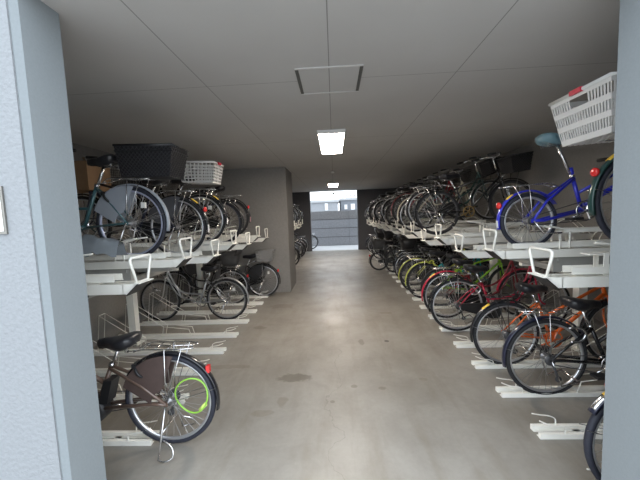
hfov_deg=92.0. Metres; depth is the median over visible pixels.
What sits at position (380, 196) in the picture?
bicycle
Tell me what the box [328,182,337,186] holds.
ceiling light
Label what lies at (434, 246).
bicycle
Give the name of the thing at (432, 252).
bicycle
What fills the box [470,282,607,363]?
bicycle
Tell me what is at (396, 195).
bicycle
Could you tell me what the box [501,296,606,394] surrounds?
bicycle
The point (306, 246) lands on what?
bicycle
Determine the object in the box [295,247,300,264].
bicycle
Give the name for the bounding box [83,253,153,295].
tray
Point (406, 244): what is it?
bicycle
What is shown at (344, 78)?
hatch
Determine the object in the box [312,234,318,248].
bicycle
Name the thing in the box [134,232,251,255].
tray
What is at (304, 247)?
bicycle
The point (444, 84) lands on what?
ceiling
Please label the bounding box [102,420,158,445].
rail
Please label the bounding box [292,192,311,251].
wall
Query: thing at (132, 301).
frame
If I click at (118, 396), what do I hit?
rail
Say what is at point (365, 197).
wall
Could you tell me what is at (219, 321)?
rail
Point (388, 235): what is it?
bicycle
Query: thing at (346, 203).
house
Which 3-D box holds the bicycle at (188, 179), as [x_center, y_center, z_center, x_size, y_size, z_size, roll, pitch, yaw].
[-2.100,-0.472,4.084,1.768,1.104,0.532,-2,5,3]
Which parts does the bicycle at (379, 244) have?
child seat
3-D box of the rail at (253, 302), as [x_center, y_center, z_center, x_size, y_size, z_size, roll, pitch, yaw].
[-1.931,0.969,5.775,1.722,0.504,0.121,-2,5,3]
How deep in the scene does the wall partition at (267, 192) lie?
6.48 m
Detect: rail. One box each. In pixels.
[92,340,209,376]
[93,313,226,355]
[97,382,189,403]
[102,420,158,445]
[118,304,238,339]
[140,292,248,325]
[156,287,256,314]
[171,279,263,306]
[184,274,268,299]
[396,276,472,282]
[401,268,475,287]
[406,265,487,293]
[412,274,504,300]
[419,276,528,308]
[428,283,544,318]
[439,289,560,331]
[453,308,606,347]
[471,325,606,368]
[495,373,604,397]
[530,413,602,438]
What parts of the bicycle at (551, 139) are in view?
saddle rail, chain, seat post, frame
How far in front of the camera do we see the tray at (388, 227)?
7.87 m
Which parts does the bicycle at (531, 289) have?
seat post, chain, frame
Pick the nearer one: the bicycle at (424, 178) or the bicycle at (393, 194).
the bicycle at (424, 178)
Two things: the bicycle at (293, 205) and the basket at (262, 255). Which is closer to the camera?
the basket at (262, 255)
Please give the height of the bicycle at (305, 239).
1.059 m
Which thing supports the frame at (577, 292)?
on the floor
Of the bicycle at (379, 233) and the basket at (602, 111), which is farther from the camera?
the bicycle at (379, 233)
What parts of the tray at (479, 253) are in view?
pull handle, cheek plate, slide rail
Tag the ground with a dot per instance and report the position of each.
(332, 247)
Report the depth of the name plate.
1.32 m
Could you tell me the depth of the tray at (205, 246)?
4.07 m
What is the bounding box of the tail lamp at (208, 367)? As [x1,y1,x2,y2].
[205,364,210,372]
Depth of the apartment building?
25.85 m
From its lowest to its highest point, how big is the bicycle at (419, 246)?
1.059 m
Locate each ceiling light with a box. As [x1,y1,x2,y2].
[317,129,344,154]
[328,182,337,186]
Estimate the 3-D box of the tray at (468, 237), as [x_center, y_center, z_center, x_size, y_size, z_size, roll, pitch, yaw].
[2.449,-0.056,3.943,1.912,0.406,0.236,-2,5,3]
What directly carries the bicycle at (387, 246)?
on the rail
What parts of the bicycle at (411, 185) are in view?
frame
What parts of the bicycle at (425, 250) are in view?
frame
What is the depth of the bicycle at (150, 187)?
4.72 m
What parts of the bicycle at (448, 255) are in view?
frame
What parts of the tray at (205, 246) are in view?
pull handle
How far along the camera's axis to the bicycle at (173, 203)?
3.42 m
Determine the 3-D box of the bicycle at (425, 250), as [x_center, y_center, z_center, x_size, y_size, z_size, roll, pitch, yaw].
[2.420,0.487,6.050,1.766,1.059,0.532,-2,5,3]
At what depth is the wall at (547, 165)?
4.49 m
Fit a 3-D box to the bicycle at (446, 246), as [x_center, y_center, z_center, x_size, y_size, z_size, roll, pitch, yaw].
[2.644,0.354,7.505,1.766,1.065,0.532,-2,5,3]
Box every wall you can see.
[0,0,106,479]
[72,143,187,347]
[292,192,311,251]
[311,210,357,245]
[357,188,406,249]
[415,117,613,336]
[601,0,639,479]
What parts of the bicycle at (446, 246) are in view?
frame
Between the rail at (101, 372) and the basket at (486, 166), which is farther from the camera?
the basket at (486, 166)
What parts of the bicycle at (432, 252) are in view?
frame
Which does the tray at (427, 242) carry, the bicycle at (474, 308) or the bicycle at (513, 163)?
the bicycle at (513, 163)
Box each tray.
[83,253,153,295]
[84,237,194,280]
[111,230,236,252]
[124,239,220,271]
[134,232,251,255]
[164,226,259,250]
[185,228,268,243]
[375,220,404,228]
[378,217,436,226]
[381,221,434,230]
[385,216,460,228]
[390,220,458,233]
[395,217,481,231]
[401,222,492,239]
[410,217,526,236]
[421,225,545,246]
[434,218,592,244]
[453,231,603,260]
[481,225,610,271]
[527,242,609,289]
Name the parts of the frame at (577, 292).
post, bracket arm, post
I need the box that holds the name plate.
[0,186,8,233]
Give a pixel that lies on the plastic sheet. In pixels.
(91, 243)
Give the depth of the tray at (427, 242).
4.59 m
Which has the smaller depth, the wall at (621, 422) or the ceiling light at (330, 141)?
the wall at (621, 422)
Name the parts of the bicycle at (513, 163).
chain, frame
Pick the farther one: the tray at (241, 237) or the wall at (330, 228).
the wall at (330, 228)
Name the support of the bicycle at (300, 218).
on the tray
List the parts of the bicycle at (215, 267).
frame, chain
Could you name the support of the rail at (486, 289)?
on the floor
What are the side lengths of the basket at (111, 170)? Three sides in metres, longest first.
0.366 x 0.308 x 0.228 m
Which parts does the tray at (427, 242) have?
pull handle, slide rail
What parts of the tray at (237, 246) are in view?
slide rail, pull handle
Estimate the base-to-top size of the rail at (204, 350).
0.504 m
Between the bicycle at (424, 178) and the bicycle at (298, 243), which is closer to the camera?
the bicycle at (424, 178)
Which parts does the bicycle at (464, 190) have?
frame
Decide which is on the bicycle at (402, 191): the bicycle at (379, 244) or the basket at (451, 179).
the basket at (451, 179)
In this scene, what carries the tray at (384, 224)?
on the frame at (577, 292)
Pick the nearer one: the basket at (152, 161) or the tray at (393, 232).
the basket at (152, 161)
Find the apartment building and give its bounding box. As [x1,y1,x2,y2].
[310,200,338,211]
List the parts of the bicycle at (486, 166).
frame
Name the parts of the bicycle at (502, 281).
frame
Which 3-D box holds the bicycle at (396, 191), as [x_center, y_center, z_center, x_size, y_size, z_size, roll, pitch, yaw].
[2.647,-1.197,11.131,1.760,1.148,0.532,-2,5,3]
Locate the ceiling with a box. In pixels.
[41,0,619,191]
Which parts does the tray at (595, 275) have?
pull handle, nose plate, cheek plate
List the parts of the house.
roof railing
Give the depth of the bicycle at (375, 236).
11.93 m
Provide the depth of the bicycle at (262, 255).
6.17 m
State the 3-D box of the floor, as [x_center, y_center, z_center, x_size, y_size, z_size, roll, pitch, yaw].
[0.308,1.261,5.468,10.000,0.200,16.700,-2,5,3]
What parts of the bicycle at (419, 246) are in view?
frame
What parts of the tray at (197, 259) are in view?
slide rail, cheek plate, pull handle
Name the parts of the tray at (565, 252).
pull handle, nose plate, cheek plate, slide rail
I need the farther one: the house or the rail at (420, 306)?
the house
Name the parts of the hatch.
frame, frame, frame, frame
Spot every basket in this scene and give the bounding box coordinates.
[110,167,129,186]
[112,143,188,179]
[127,180,158,192]
[158,181,175,192]
[182,161,223,184]
[255,249,275,261]
[439,179,456,189]
[452,169,471,182]
[463,170,485,183]
[478,156,504,175]
[496,151,533,174]
[548,72,616,146]
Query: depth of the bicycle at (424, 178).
7.85 m
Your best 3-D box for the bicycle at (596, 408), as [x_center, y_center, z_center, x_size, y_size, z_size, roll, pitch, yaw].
[2.277,0.861,1.597,1.758,1.069,0.532,-2,5,3]
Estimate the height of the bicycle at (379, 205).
1.148 m
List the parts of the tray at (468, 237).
pull handle, slide rail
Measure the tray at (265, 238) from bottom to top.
0.356 m
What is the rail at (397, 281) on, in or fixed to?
on the floor
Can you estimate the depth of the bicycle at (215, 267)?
4.89 m
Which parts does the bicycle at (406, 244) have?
child seat, frame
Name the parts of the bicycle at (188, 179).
frame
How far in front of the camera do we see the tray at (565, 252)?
2.61 m
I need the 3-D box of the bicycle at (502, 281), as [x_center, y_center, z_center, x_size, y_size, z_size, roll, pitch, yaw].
[2.390,0.600,4.524,1.796,1.089,0.532,-2,5,3]
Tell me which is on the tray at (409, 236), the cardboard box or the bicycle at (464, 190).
the bicycle at (464, 190)
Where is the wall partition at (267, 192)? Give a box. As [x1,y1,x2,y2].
[180,167,295,294]
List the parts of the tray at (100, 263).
slide rail, cheek plate, nose plate, pull handle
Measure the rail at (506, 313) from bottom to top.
0.504 m
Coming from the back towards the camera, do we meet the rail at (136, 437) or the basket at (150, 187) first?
the basket at (150, 187)
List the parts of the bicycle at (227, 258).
frame, child seat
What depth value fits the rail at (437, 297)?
5.58 m
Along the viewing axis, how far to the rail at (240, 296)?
6.22 m
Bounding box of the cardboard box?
[74,160,110,192]
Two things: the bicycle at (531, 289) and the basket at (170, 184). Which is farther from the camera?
the basket at (170, 184)
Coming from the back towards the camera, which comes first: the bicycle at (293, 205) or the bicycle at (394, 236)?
the bicycle at (293, 205)
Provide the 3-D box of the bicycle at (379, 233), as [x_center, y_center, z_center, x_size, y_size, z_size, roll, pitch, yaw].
[2.604,0.112,10.440,1.766,1.065,0.532,-2,5,3]
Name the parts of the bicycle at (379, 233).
child seat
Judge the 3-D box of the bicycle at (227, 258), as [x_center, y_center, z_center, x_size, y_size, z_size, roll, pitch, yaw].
[-2.179,0.690,5.763,1.766,1.065,0.532,-2,5,3]
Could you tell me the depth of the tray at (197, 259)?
3.42 m
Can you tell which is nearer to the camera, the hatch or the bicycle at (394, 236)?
the hatch
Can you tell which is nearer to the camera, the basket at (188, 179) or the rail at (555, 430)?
the rail at (555, 430)
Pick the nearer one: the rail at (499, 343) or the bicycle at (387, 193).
the rail at (499, 343)
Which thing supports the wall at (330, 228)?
on the ground
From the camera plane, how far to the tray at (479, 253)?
3.28 m
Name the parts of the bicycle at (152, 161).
seat post, frame, saddle rail, chain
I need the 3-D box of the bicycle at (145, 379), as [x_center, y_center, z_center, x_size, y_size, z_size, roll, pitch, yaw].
[-1.634,0.963,2.225,1.832,1.065,0.532,-2,5,3]
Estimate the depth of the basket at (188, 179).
3.91 m
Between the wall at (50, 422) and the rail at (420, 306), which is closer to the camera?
the wall at (50, 422)
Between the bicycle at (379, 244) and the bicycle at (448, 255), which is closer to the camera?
the bicycle at (448, 255)
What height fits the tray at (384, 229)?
0.318 m
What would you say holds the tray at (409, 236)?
on the frame at (577, 292)
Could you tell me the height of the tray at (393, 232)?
0.318 m
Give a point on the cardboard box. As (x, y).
(86, 176)
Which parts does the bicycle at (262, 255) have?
frame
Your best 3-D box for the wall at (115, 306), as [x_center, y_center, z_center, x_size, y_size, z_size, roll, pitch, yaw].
[-2.942,-0.214,7.700,0.200,2.620,12.100,-2,5,3]
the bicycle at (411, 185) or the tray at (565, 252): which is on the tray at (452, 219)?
the bicycle at (411, 185)
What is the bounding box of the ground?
[312,245,357,250]
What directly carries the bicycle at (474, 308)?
on the rail at (494, 327)
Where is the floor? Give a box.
[93,249,606,479]
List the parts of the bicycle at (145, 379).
motor, seat post, frame, chain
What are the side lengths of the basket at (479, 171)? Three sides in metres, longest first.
0.366 x 0.308 x 0.228 m
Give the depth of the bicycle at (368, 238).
12.41 m
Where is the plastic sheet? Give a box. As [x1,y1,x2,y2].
[82,234,127,256]
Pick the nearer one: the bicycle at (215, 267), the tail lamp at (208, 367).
the tail lamp at (208, 367)
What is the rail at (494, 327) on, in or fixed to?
on the floor
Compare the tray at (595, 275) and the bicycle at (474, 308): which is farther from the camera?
the bicycle at (474, 308)
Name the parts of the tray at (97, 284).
cheek plate, nose plate, pull handle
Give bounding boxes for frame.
[88,250,230,345]
[411,233,588,351]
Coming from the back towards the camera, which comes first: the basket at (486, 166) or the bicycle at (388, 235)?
the bicycle at (388, 235)
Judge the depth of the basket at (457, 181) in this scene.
6.40 m
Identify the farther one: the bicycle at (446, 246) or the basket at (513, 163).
the bicycle at (446, 246)
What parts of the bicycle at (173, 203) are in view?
frame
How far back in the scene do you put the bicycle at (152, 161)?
2.72 m
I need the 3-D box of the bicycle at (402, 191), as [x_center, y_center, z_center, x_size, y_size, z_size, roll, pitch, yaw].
[2.383,-0.860,7.193,1.764,1.148,0.532,-2,5,3]
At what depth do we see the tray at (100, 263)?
2.76 m
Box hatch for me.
[294,64,363,94]
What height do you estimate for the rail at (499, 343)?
0.504 m
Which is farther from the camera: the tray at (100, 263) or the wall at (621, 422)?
the tray at (100, 263)
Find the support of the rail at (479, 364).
on the floor
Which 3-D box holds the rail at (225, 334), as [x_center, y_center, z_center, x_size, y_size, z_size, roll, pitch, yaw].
[-1.999,1.097,4.262,1.722,0.504,0.121,-2,5,3]
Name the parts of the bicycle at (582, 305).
frame, chain, seat post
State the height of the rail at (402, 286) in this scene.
0.504 m
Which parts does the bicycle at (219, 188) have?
frame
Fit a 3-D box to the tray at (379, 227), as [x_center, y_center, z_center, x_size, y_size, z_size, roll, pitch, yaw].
[2.719,-0.511,9.860,1.912,0.318,0.236,-2,5,3]
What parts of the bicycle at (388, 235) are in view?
child seat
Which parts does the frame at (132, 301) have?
post, post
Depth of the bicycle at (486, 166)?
5.19 m
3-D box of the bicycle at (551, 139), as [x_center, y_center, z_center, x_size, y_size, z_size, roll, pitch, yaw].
[2.261,-0.416,2.533,1.470,0.956,0.535,-3,5,-9]
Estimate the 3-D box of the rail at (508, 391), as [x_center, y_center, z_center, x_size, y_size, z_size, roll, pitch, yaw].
[2.407,1.062,2.633,1.722,0.504,0.121,-2,5,3]
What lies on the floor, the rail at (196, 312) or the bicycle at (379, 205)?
the rail at (196, 312)
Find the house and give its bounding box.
[339,193,356,210]
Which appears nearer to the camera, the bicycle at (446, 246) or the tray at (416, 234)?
the tray at (416, 234)
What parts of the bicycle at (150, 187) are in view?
frame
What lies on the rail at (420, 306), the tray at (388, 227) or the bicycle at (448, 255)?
the bicycle at (448, 255)
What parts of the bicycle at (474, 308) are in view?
frame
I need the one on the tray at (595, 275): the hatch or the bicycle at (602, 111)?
the bicycle at (602, 111)
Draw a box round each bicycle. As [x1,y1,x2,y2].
[73,143,188,253]
[77,156,208,252]
[88,295,219,462]
[102,161,227,240]
[127,180,243,242]
[138,264,248,320]
[158,179,250,234]
[165,249,250,304]
[194,249,280,295]
[293,205,302,222]
[293,209,301,224]
[294,232,308,249]
[294,233,307,253]
[294,240,306,256]
[295,241,303,255]
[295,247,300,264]
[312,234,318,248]
[365,194,393,221]
[365,234,398,250]
[367,234,405,252]
[368,186,412,220]
[369,191,406,222]
[369,237,429,269]
[371,228,393,258]
[373,182,430,221]
[374,187,423,223]
[379,235,436,258]
[381,176,450,223]
[381,182,440,225]
[381,229,432,256]
[381,236,440,265]
[383,245,448,272]
[384,179,460,227]
[391,168,474,225]
[392,234,459,275]
[392,235,465,280]
[397,168,489,231]
[397,245,479,285]
[398,247,488,290]
[405,156,508,228]
[405,250,502,297]
[413,151,534,234]
[421,253,525,305]
[421,258,546,317]
[428,259,569,330]
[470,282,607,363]
[496,132,612,243]
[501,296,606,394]
[548,72,616,239]
[579,365,605,479]
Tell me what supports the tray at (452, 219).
on the frame at (577, 292)
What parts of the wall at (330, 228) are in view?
concrete panel, concrete panel, concrete panel, concrete panel, concrete panel, concrete panel, concrete panel, concrete panel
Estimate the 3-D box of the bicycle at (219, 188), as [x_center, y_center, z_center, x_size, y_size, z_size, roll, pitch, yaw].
[-2.091,-0.581,5.390,1.768,1.104,0.532,-2,5,3]

